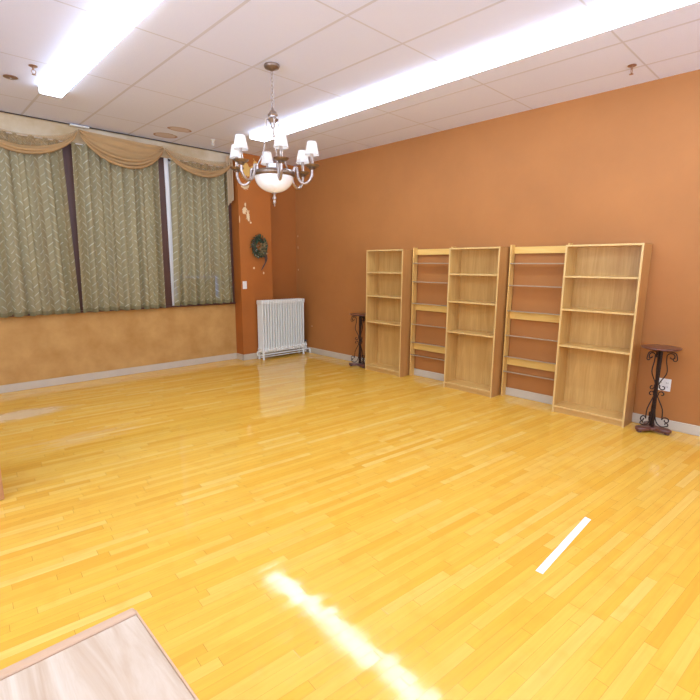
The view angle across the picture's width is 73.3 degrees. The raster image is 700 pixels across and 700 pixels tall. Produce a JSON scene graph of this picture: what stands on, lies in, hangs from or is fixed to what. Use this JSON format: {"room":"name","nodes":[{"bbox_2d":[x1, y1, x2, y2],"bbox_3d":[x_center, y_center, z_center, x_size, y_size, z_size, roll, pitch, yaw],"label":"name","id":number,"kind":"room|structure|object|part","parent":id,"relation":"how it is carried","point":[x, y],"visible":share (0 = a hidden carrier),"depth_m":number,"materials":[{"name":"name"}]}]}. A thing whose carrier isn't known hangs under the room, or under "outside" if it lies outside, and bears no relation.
{"room":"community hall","nodes":[
{"label":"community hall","id":0,"kind":"room"},
{"bbox_2d":[0,143,296,385],"bbox_3d":[-4.040,-1.173,5.965,8.200,3.319,0.250,-9,14,-43],"label":"wall","id":1,"kind":"structure","parent":0,"point":[38,347],"depth_m":6.82,"materials":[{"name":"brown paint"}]},
{"bbox_2d":[0,130,80,317],"bbox_3d":[-4.096,-1.461,5.571,1.461,2.155,0.110,-9,14,-43],"label":"sheer curtain","id":2,"kind":"object","parent":1,"relation":"hanging from","point":[38,276],"visible":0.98,"depth_m":5.78,"materials":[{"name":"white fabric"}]},
{"bbox_2d":[3,112,220,152],"bbox_3d":[-4.385,-2.702,5.111,6.900,0.012,0.010,-9,14,-43],"label":"trim","id":3,"kind":"structure","parent":1,"relation":"attached to","point":[3,112],"depth_m":6.25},
{"bbox_2d":[0,112,229,166],"bbox_3d":[-4.402,-2.603,5.146,6.900,0.219,0.035,-9,14,-43],"label":"valance","id":4,"kind":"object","parent":1,"relation":"attached to","point":[11,123],"depth_m":5.99,"materials":[{"name":"beige fabric"}]},
{"bbox_2d":[0,353,236,392],"bbox_3d":[-4.434,0.507,5.709,6.885,0.098,0.014,-9,14,-43],"label":"baseboard","id":5,"kind":"structure","parent":1,"relation":"attached to","point":[140,369],"depth_m":6.66,"materials":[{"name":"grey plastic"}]},
{"bbox_2d":[71,142,165,312],"bbox_3d":[-3.130,-1.621,6.479,0.102,2.150,1.169,10,14,44],"label":"sheer curtain","id":6,"kind":"object","parent":1,"relation":"hanging from","point":[118,209],"visible":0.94,"depth_m":6.44,"materials":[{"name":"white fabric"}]},
{"bbox_2d":[9,302,235,316],"bbox_3d":[-4.415,-0.380,5.539,6.890,0.025,0.045,-9,14,-43],"label":"trim","id":7,"kind":"structure","parent":1,"relation":"attached to","point":[230,302],"depth_m":7.25,"materials":[{"name":"brown wood"}]},
{"bbox_2d":[163,158,173,305],"bbox_3d":[-2.688,-1.733,7.013,0.057,2.135,0.042,-9,14,-43],"label":"trim","id":8,"kind":"structure","parent":1,"relation":"attached to","point":[166,174],"depth_m":6.97,"materials":[{"name":"white plastic"}]},
{"bbox_2d":[168,161,172,240],"bbox_3d":[-2.406,-1.994,7.297,0.890,1.682,0.044,-9,14,-43],"label":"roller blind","id":9,"kind":"object","parent":1,"relation":"attached to","point":[169,163],"visible":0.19,"depth_m":6.96,"materials":[{"name":"white fabric"}]},
{"bbox_2d":[168,158,232,305],"bbox_3d":[-2.287,-1.772,7.271,1.006,2.125,0.106,-9,14,-43],"label":"sheer curtain","id":10,"kind":"object","parent":1,"relation":"hanging from","point":[202,274],"visible":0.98,"depth_m":7.26,"materials":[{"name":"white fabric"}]},
{"bbox_2d":[231,153,272,354],"bbox_3d":[-1.632,-1.510,7.915,0.615,3.319,0.220,-9,14,-43],"label":"wall pier","id":11,"kind":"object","parent":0,"point":[251,205],"visible":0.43,"depth_m":7.78,"materials":[{"name":"paint"}]},
{"bbox_2d":[243,281,246,288],"bbox_3d":[-1.729,-1.067,7.738,0.075,0.125,0.013,-9,14,-43],"label":"light switch","id":12,"kind":"object","parent":11,"relation":"attached to","point":[244,282],"visible":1,"depth_m":7.74,"materials":[{"name":"white plastic"}]},
{"bbox_2d":[236,352,274,359],"bbox_3d":[-1.642,0.077,8.191,0.629,0.098,0.234,-9,14,-43],"label":"baseboard","id":13,"kind":"object","parent":11,"relation":"attached to","point":[253,355],"visible":0.73,"depth_m":8.01,"materials":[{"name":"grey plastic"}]},
{"bbox_2d":[250,234,268,269],"bbox_3d":[-1.488,-1.621,7.780,0.358,0.606,0.124,-9,14,-43],"label":"wreath","id":14,"kind":"object","parent":11,"relation":"attached to","point":[262,253],"visible":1,"depth_m":7.77,"materials":[{"name":"green plant"}]},
{"bbox_2d":[0,350,699,699],"bbox_3d":[-0.473,1.204,2.594,8.600,0.120,10.700,-9,14,-43],"label":"floor","id":15,"kind":"structure","parent":0,"point":[293,526],"depth_m":2.82,"materials":[{"name":"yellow wood"}]},
{"bbox_2d":[0,469,4,499],"bbox_3d":[-2.722,0.442,3.012,0.670,1.205,0.445,-9,14,-43],"label":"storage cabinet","id":16,"kind":"object","parent":15,"relation":"on","point":[1,484],"visible":1,"depth_m":3.19,"materials":[{"name":"brown wood"}]},
{"bbox_2d":[0,608,198,699],"bbox_3d":[-0.796,1.135,0.503,1.400,0.754,0.715,-9,14,-43],"label":"desk","id":17,"kind":"object","parent":15,"relation":"on","point":[119,657],"visible":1,"depth_m":0.98,"materials":[{"name":"brown wood"}]},
{"bbox_2d":[256,298,310,359],"bbox_3d":[-1.180,-0.385,8.230,1.151,1.000,0.174,-9,14,-43],"label":"radiator","id":18,"kind":"object","parent":15,"relation":"on","point":[280,321],"visible":1,"depth_m":8.12,"materials":[{"name":"white metal"}]},
{"bbox_2d":[349,313,365,367],"bbox_3d":[0.157,-0.155,7.442,0.332,0.842,0.338,7,12,34],"label":"pedestal stand","id":19,"kind":"object","parent":15,"relation":"on","point":[361,315],"visible":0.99,"depth_m":7.41,"materials":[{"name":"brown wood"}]},
{"bbox_3d":[0.152,-0.164,7.435,0.044,0.762,0.040,7,12,34],"label":"post","id":20,"kind":"part","parent":19,"relation":"part of","materials":[{"name":"brown metal"}]},
{"bbox_2d":[365,249,412,376],"bbox_3d":[0.577,-0.560,6.974,0.262,1.810,0.702,-9,14,-43],"label":"bookcase","id":21,"kind":"object","parent":15,"relation":"on","point":[388,272],"visible":0.85,"depth_m":7.08,"materials":[{"name":"brown wood"}]},
{"bbox_3d":[0.341,-0.605,7.218,0.260,1.810,0.018,-9,14,-43],"label":"panel","id":22,"kind":"part","parent":21,"relation":"part of","materials":[{"name":"brown wood"}]},
{"bbox_3d":[0.571,0.263,7.121,0.254,0.018,0.666,-9,14,-43],"label":"panel","id":23,"kind":"part","parent":21,"relation":"part of","materials":[{"name":"brown wood"}]},
{"bbox_3d":[0.576,-0.405,7.002,0.250,0.018,0.666,-9,14,-43],"label":"shelf","id":24,"kind":"part","parent":21,"relation":"part of","materials":[{"name":"brown wood"}]},
{"bbox_3d":[0.579,-0.788,6.933,0.250,0.018,0.666,-9,14,-43],"label":"shelf","id":25,"kind":"part","parent":21,"relation":"part of","materials":[{"name":"brown wood"}]},
{"bbox_3d":[0.670,-0.596,7.058,0.006,1.732,0.666,-9,14,-43],"label":"panel","id":26,"kind":"part","parent":21,"relation":"part of","materials":[{"name":"brown wood"}]},
{"bbox_3d":[0.814,-0.514,6.732,0.260,1.810,0.018,-9,14,-43],"label":"panel","id":27,"kind":"part","parent":21,"relation":"part of","materials":[{"name":"brown wood"}]},
{"bbox_2d":[409,247,455,375],"bbox_3d":[1.126,-0.488,6.526,0.101,1.835,0.653,-9,14,-43],"label":"shelf rack","id":28,"kind":"object","parent":15,"relation":"on","point":[415,306],"visible":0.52,"depth_m":6.63,"materials":[{"name":"yellow wood"}]},
{"bbox_3d":[1.151,-0.021,6.638,0.022,0.087,0.613,-9,14,-43],"label":"rail","id":29,"kind":"part","parent":28,"relation":"part of","materials":[{"name":"yellow wood"}]},
{"bbox_3d":[1.155,-0.578,6.537,0.022,0.084,0.613,-9,14,-43],"label":"rail","id":30,"kind":"part","parent":28,"relation":"part of","materials":[{"name":"yellow wood"}]},
{"bbox_3d":[1.160,-1.335,6.401,0.022,0.077,0.613,-9,14,-43],"label":"rail","id":31,"kind":"part","parent":28,"relation":"part of","materials":[{"name":"yellow wood"}]},
{"bbox_2d":[443,247,509,397],"bbox_3d":[1.586,-0.367,5.938,0.262,1.810,0.700,-9,14,-43],"label":"bookcase","id":32,"kind":"object","parent":15,"relation":"on","point":[477,276],"visible":0.91,"depth_m":6.03,"materials":[{"name":"brown wood"}]},
{"bbox_3d":[1.351,-0.412,6.181,0.260,1.810,0.018,-9,14,-43],"label":"panel","id":33,"kind":"part","parent":32,"relation":"part of","materials":[{"name":"brown wood"}]},
{"bbox_3d":[1.579,0.456,6.085,0.254,0.018,0.664,-9,14,-43],"label":"panel","id":34,"kind":"part","parent":32,"relation":"part of","materials":[{"name":"brown wood"}]},
{"bbox_3d":[1.585,-0.212,5.966,0.250,0.018,0.664,-9,14,-43],"label":"shelf","id":35,"kind":"part","parent":32,"relation":"part of","materials":[{"name":"brown wood"}]},
{"bbox_3d":[1.587,-0.595,5.897,0.250,0.018,0.664,-9,14,-43],"label":"shelf","id":36,"kind":"part","parent":32,"relation":"part of","materials":[{"name":"brown wood"}]},
{"bbox_3d":[1.590,-1.248,5.778,0.254,0.018,0.664,-9,14,-43],"label":"panel","id":37,"kind":"part","parent":32,"relation":"part of","materials":[{"name":"brown wood"}]},
{"bbox_3d":[1.678,-0.402,6.022,0.006,1.732,0.664,-9,14,-43],"label":"panel","id":38,"kind":"part","parent":32,"relation":"part of","materials":[{"name":"brown wood"}]},
{"bbox_3d":[1.822,-0.322,5.697,0.260,1.810,0.018,-9,14,-43],"label":"panel","id":39,"kind":"part","parent":32,"relation":"part of","materials":[{"name":"brown wood"}]},
{"bbox_2d":[501,243,572,395],"bbox_3d":[2.144,-0.293,5.480,0.101,1.835,0.687,-9,14,-43],"label":"shelf rack","id":40,"kind":"object","parent":15,"relation":"on","point":[510,314],"visible":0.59,"depth_m":5.56,"materials":[{"name":"yellow wood"}]},
{"bbox_3d":[2.133,0.297,5.579,0.073,0.006,0.647,-9,14,-43],"label":"glass shelf","id":41,"kind":"part","parent":40,"relation":"part of","materials":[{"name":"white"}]},
{"bbox_3d":[2.170,0.174,5.591,0.022,0.087,0.647,-9,14,-43],"label":"rail","id":42,"kind":"part","parent":40,"relation":"part of","materials":[{"name":"yellow wood"}]},
{"bbox_3d":[2.173,-0.383,5.491,0.022,0.084,0.647,-9,14,-43],"label":"rail","id":43,"kind":"part","parent":40,"relation":"part of","materials":[{"name":"yellow wood"}]},
{"bbox_3d":[2.178,-1.140,5.355,0.022,0.077,0.647,-9,14,-43],"label":"rail","id":44,"kind":"part","parent":40,"relation":"part of","materials":[{"name":"yellow wood"}]},
{"bbox_2d":[536,517,590,573],"bbox_3d":[1.263,1.125,2.749,0.040,0.001,0.764,10,14,43],"label":"tape","id":45,"kind":"object","parent":15,"relation":"on","point":[552,557],"visible":1,"depth_m":2.71,"materials":[{"name":"white fabric"}]},
{"bbox_2d":[552,243,651,427],"bbox_3d":[2.593,-0.174,4.903,0.262,1.810,0.723,-9,14,-43],"label":"bookcase","id":46,"kind":"object","parent":15,"relation":"on","point":[604,286],"visible":1,"depth_m":4.97,"materials":[{"name":"brown wood"}]},
{"bbox_3d":[2.350,-0.221,5.155,0.260,1.810,0.018,-9,14,-43],"label":"panel","id":47,"kind":"part","parent":46,"relation":"part of","materials":[{"name":"brown wood"}]},
{"bbox_3d":[2.586,0.649,5.051,0.254,0.018,0.687,-9,14,-43],"label":"panel","id":48,"kind":"part","parent":46,"relation":"part of","materials":[{"name":"brown wood"}]},
{"bbox_3d":[2.592,-0.019,4.931,0.250,0.018,0.687,-9,14,-43],"label":"shelf","id":49,"kind":"part","parent":46,"relation":"part of","materials":[{"name":"brown wood"}]},
{"bbox_3d":[2.594,-0.402,4.862,0.250,0.018,0.687,-9,14,-43],"label":"shelf","id":50,"kind":"part","parent":46,"relation":"part of","materials":[{"name":"brown wood"}]},
{"bbox_3d":[2.597,-1.055,4.743,0.254,0.018,0.687,-9,14,-43],"label":"panel","id":51,"kind":"part","parent":46,"relation":"part of","materials":[{"name":"brown wood"}]},
{"bbox_3d":[2.837,-0.127,4.654,0.260,1.810,0.018,-9,14,-43],"label":"panel","id":52,"kind":"part","parent":46,"relation":"part of","materials":[{"name":"brown wood"}]},
{"bbox_2d":[635,344,682,434],"bbox_3d":[2.965,0.383,4.557,0.332,0.842,0.338,4,11,20],"label":"pedestal stand","id":53,"kind":"object","parent":15,"relation":"on","point":[649,425],"visible":1,"depth_m":4.53,"materials":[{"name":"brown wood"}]},
{"bbox_3d":[2.962,0.374,4.548,0.044,0.762,0.040,4,11,20],"label":"post","id":54,"kind":"part","parent":53,"relation":"part of","materials":[{"name":"brown metal"}]},
{"bbox_2d":[0,0,699,165],"bbox_3d":[-0.452,-2.171,1.986,8.600,0.100,10.700,-9,14,-43],"label":"ceiling","id":55,"kind":"structure","parent":0,"point":[193,73],"depth_m":4.10,"materials":[{"name":"tile"}]},
{"bbox_2d":[3,74,17,79],"bbox_3d":[-3.205,-2.568,4.441,0.120,0.020,0.120,-9,14,-43],"label":"ceiling disc","id":56,"kind":"object","parent":55,"relation":"attached to","point":[11,77],"visible":1,"depth_m":4.43,"materials":[{"name":"gold metal"}]},
{"bbox_2d":[28,64,37,75],"bbox_3d":[-2.822,-2.493,4.194,0.072,0.076,0.072,-9,14,-43],"label":"sprinkler head","id":57,"kind":"object","parent":55,"relation":"attached to","point":[32,66],"visible":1,"depth_m":4.18},
{"bbox_2d":[39,0,155,97],"bbox_3d":[-2.165,-2.431,3.860,0.202,0.071,2.440,-9,14,-43],"label":"fluorescent fixture","id":58,"kind":"object","parent":55,"relation":"attached to","point":[117,18],"visible":1,"depth_m":3.61,"materials":[{"name":"white plastic"}]},
{"bbox_2d":[0,111,229,153],"bbox_3d":[-3.884,-2.752,5.510,5.580,0.016,0.056,-9,14,-43],"label":"rail","id":59,"kind":"object","parent":55,"relation":"attached to","point":[70,124],"visible":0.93,"depth_m":6.01,"materials":[{"name":"white metal"}]},
{"bbox_2d":[0,131,77,153],"bbox_3d":[-3.835,-2.507,5.486,1.210,0.397,0.091,-9,14,-43],"label":"swag","id":60,"kind":"object","parent":59,"relation":"hanging from","point":[26,149],"visible":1,"depth_m":5.58,"materials":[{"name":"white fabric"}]},
{"bbox_2d":[78,129,163,168],"bbox_3d":[-2.997,-2.630,6.271,1.081,0.403,0.103,-9,14,-43],"label":"swag","id":61,"kind":"object","parent":59,"relation":"hanging from","point":[120,152],"visible":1,"depth_m":6.25,"materials":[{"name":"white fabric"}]},
{"bbox_2d":[165,149,233,204],"bbox_3d":[-2.211,-2.591,7.045,1.060,0.749,0.100,-9,14,-43],"label":"swag","id":62,"kind":"object","parent":59,"relation":"hanging from","point":[202,173],"visible":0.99,"depth_m":7.21,"materials":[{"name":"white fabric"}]},
{"bbox_2d":[145,0,160,4],"bbox_3d":[-0.478,-2.108,2.127,0.202,0.071,2.440,-9,14,-43],"label":"fluorescent fixture","id":63,"kind":"object","parent":55,"relation":"attached to","point":[156,2],"visible":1,"depth_m":3.02,"materials":[{"name":"white plastic"}]},
{"bbox_2d":[230,62,318,206],"bbox_3d":[-0.693,-1.915,4.245,0.849,1.204,0.785,-9,14,-43],"label":"chandelier","id":64,"kind":"object","parent":55,"relation":"hanging from","point":[273,178],"visible":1,"depth_m":4.18,"materials":[{"name":"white glass"}]},
{"bbox_3d":[-1.046,-1.827,4.332,0.126,0.112,0.126,-9,14,-43],"label":"lamp shade","id":65,"kind":"part","parent":64,"relation":"part of","materials":[{"name":"white fabric"}]},
{"bbox_3d":[-0.930,-1.765,3.997,0.126,0.112,0.126,-9,14,-43],"label":"lamp shade","id":66,"kind":"part","parent":64,"relation":"part of","materials":[{"name":"white fabric"}]},
{"bbox_3d":[-0.963,-1.600,4.356,0.201,0.165,0.030,2,10,11],"label":"arm","id":67,"kind":"part","parent":64,"relation":"part of","materials":[{"name":"grey metal"}]},
{"bbox_3d":[-0.875,-1.554,4.101,0.030,0.165,0.201,9,13,40],"label":"arm","id":68,"kind":"part","parent":64,"relation":"part of","materials":[{"name":"grey metal"}]},
{"bbox_3d":[-0.806,-1.856,4.279,0.151,0.468,0.012,2,10,11],"label":"stem","id":69,"kind":"part","parent":64,"relation":"part of","materials":[{"name":"grey metal"}]},
{"bbox_3d":[-0.809,-1.873,4.599,0.126,0.112,0.126,-9,14,-43],"label":"lamp shade","id":70,"kind":"part","parent":64,"relation":"part of","materials":[{"name":"white fabric"}]},
{"bbox_3d":[-0.690,-2.299,4.176,0.019,0.344,0.019,1,10,1],"label":"chain","id":71,"kind":"part","parent":64,"relation":"part of","materials":[{"name":"grey metal"}]},
{"bbox_3d":[-0.695,-1.520,4.317,0.352,0.150,0.352,-9,14,-43],"label":"lamp shade","id":72,"kind":"part","parent":64,"relation":"part of","materials":[{"name":"white glass"}]},
{"bbox_3d":[-0.656,-1.832,4.150,0.012,0.468,0.151,-3,11,-19],"label":"stem","id":73,"kind":"part","parent":64,"relation":"part of","materials":[{"name":"grey metal"}]},
{"bbox_3d":[-0.607,-1.542,4.049,0.030,0.165,0.201,-3,11,-18],"label":"arm","id":74,"kind":"part","parent":64,"relation":"part of","materials":[{"name":"grey metal"}]},
{"bbox_3d":[-0.577,-1.751,3.929,0.126,0.112,0.126,-9,14,-43],"label":"lamp shade","id":75,"kind":"part","parent":64,"relation":"part of","materials":[{"name":"white fabric"}]},
{"bbox_3d":[-0.514,-1.625,4.507,0.030,0.165,0.201,9,13,40],"label":"arm","id":76,"kind":"part","parent":64,"relation":"part of","materials":[{"name":"grey metal"}]},
{"bbox_3d":[-0.456,-1.859,4.531,0.126,0.112,0.126,-9,14,-43],"label":"lamp shade","id":77,"kind":"part","parent":64,"relation":"part of","materials":[{"name":"white fabric"}]},
{"bbox_3d":[-0.426,-1.578,4.252,0.201,0.165,0.030,2,10,11],"label":"arm","id":78,"kind":"part","parent":64,"relation":"part of","materials":[{"name":"grey metal"}]},
{"bbox_3d":[-0.340,-1.798,4.196,0.126,0.112,0.126,-9,14,-43],"label":"lamp shade","id":79,"kind":"part","parent":64,"relation":"part of","materials":[{"name":"white fabric"}]},
{"bbox_2d":[250,85,399,141],"bbox_3d":[-0.411,-2.718,5.513,0.248,0.071,2.440,-9,14,-43],"label":"fluorescent fixture","id":80,"kind":"object","parent":55,"relation":"attached to","point":[376,96],"visible":0.77,"depth_m":5.24,"materials":[{"name":"white plastic"}]},
{"bbox_2d":[385,0,694,97],"bbox_3d":[1.276,-2.395,3.780,0.248,0.071,2.440,-9,14,-43],"label":"fluorescent fixture","id":81,"kind":"object","parent":55,"relation":"attached to","point":[618,13],"visible":0.99,"depth_m":3.55,"materials":[{"name":"white plastic"}]},
{"bbox_2d":[627,64,636,74],"bbox_3d":[2.459,-2.444,4.106,0.072,0.076,0.072,-9,14,-43],"label":"sprinkler head","id":82,"kind":"object","parent":55,"relation":"attached to","point":[631,66],"visible":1,"depth_m":4.09},
{"bbox_2d":[295,69,699,425],"bbox_3d":[2.572,-0.985,5.150,0.200,3.319,10.700,-9,14,-43],"label":"wall","id":83,"kind":"structure","parent":0,"point":[621,165],"depth_m":5.45,"materials":[{"name":"paint"}]},
{"bbox_2d":[297,346,699,435],"bbox_3d":[2.520,0.619,5.327,0.014,0.098,10.200,-9,14,-43],"label":"baseboard","id":84,"kind":"structure","parent":83,"relation":"attached to","point":[672,425],"depth_m":5.67,"materials":[{"name":"grey plastic"}]},
{"bbox_2d":[658,378,671,391],"bbox_3d":[3.107,0.343,4.658,0.012,0.124,0.118,-9,14,-43],"label":"wall outlet","id":85,"kind":"object","parent":83,"relation":"attached to","point":[666,383],"visible":0.7,"depth_m":4.64,"materials":[{"name":"white plastic"}]},
{"bbox_2d":[665,381,668,388],"bbox_3d":[3.124,0.347,4.636,0.004,0.082,0.033,-9,14,-43],"label":"socket","id":86,"kind":"object","parent":85,"relation":"attached to","point":[666,382],"depth_m":4.63,"materials":[{"name":"white plastic"}]}
]}

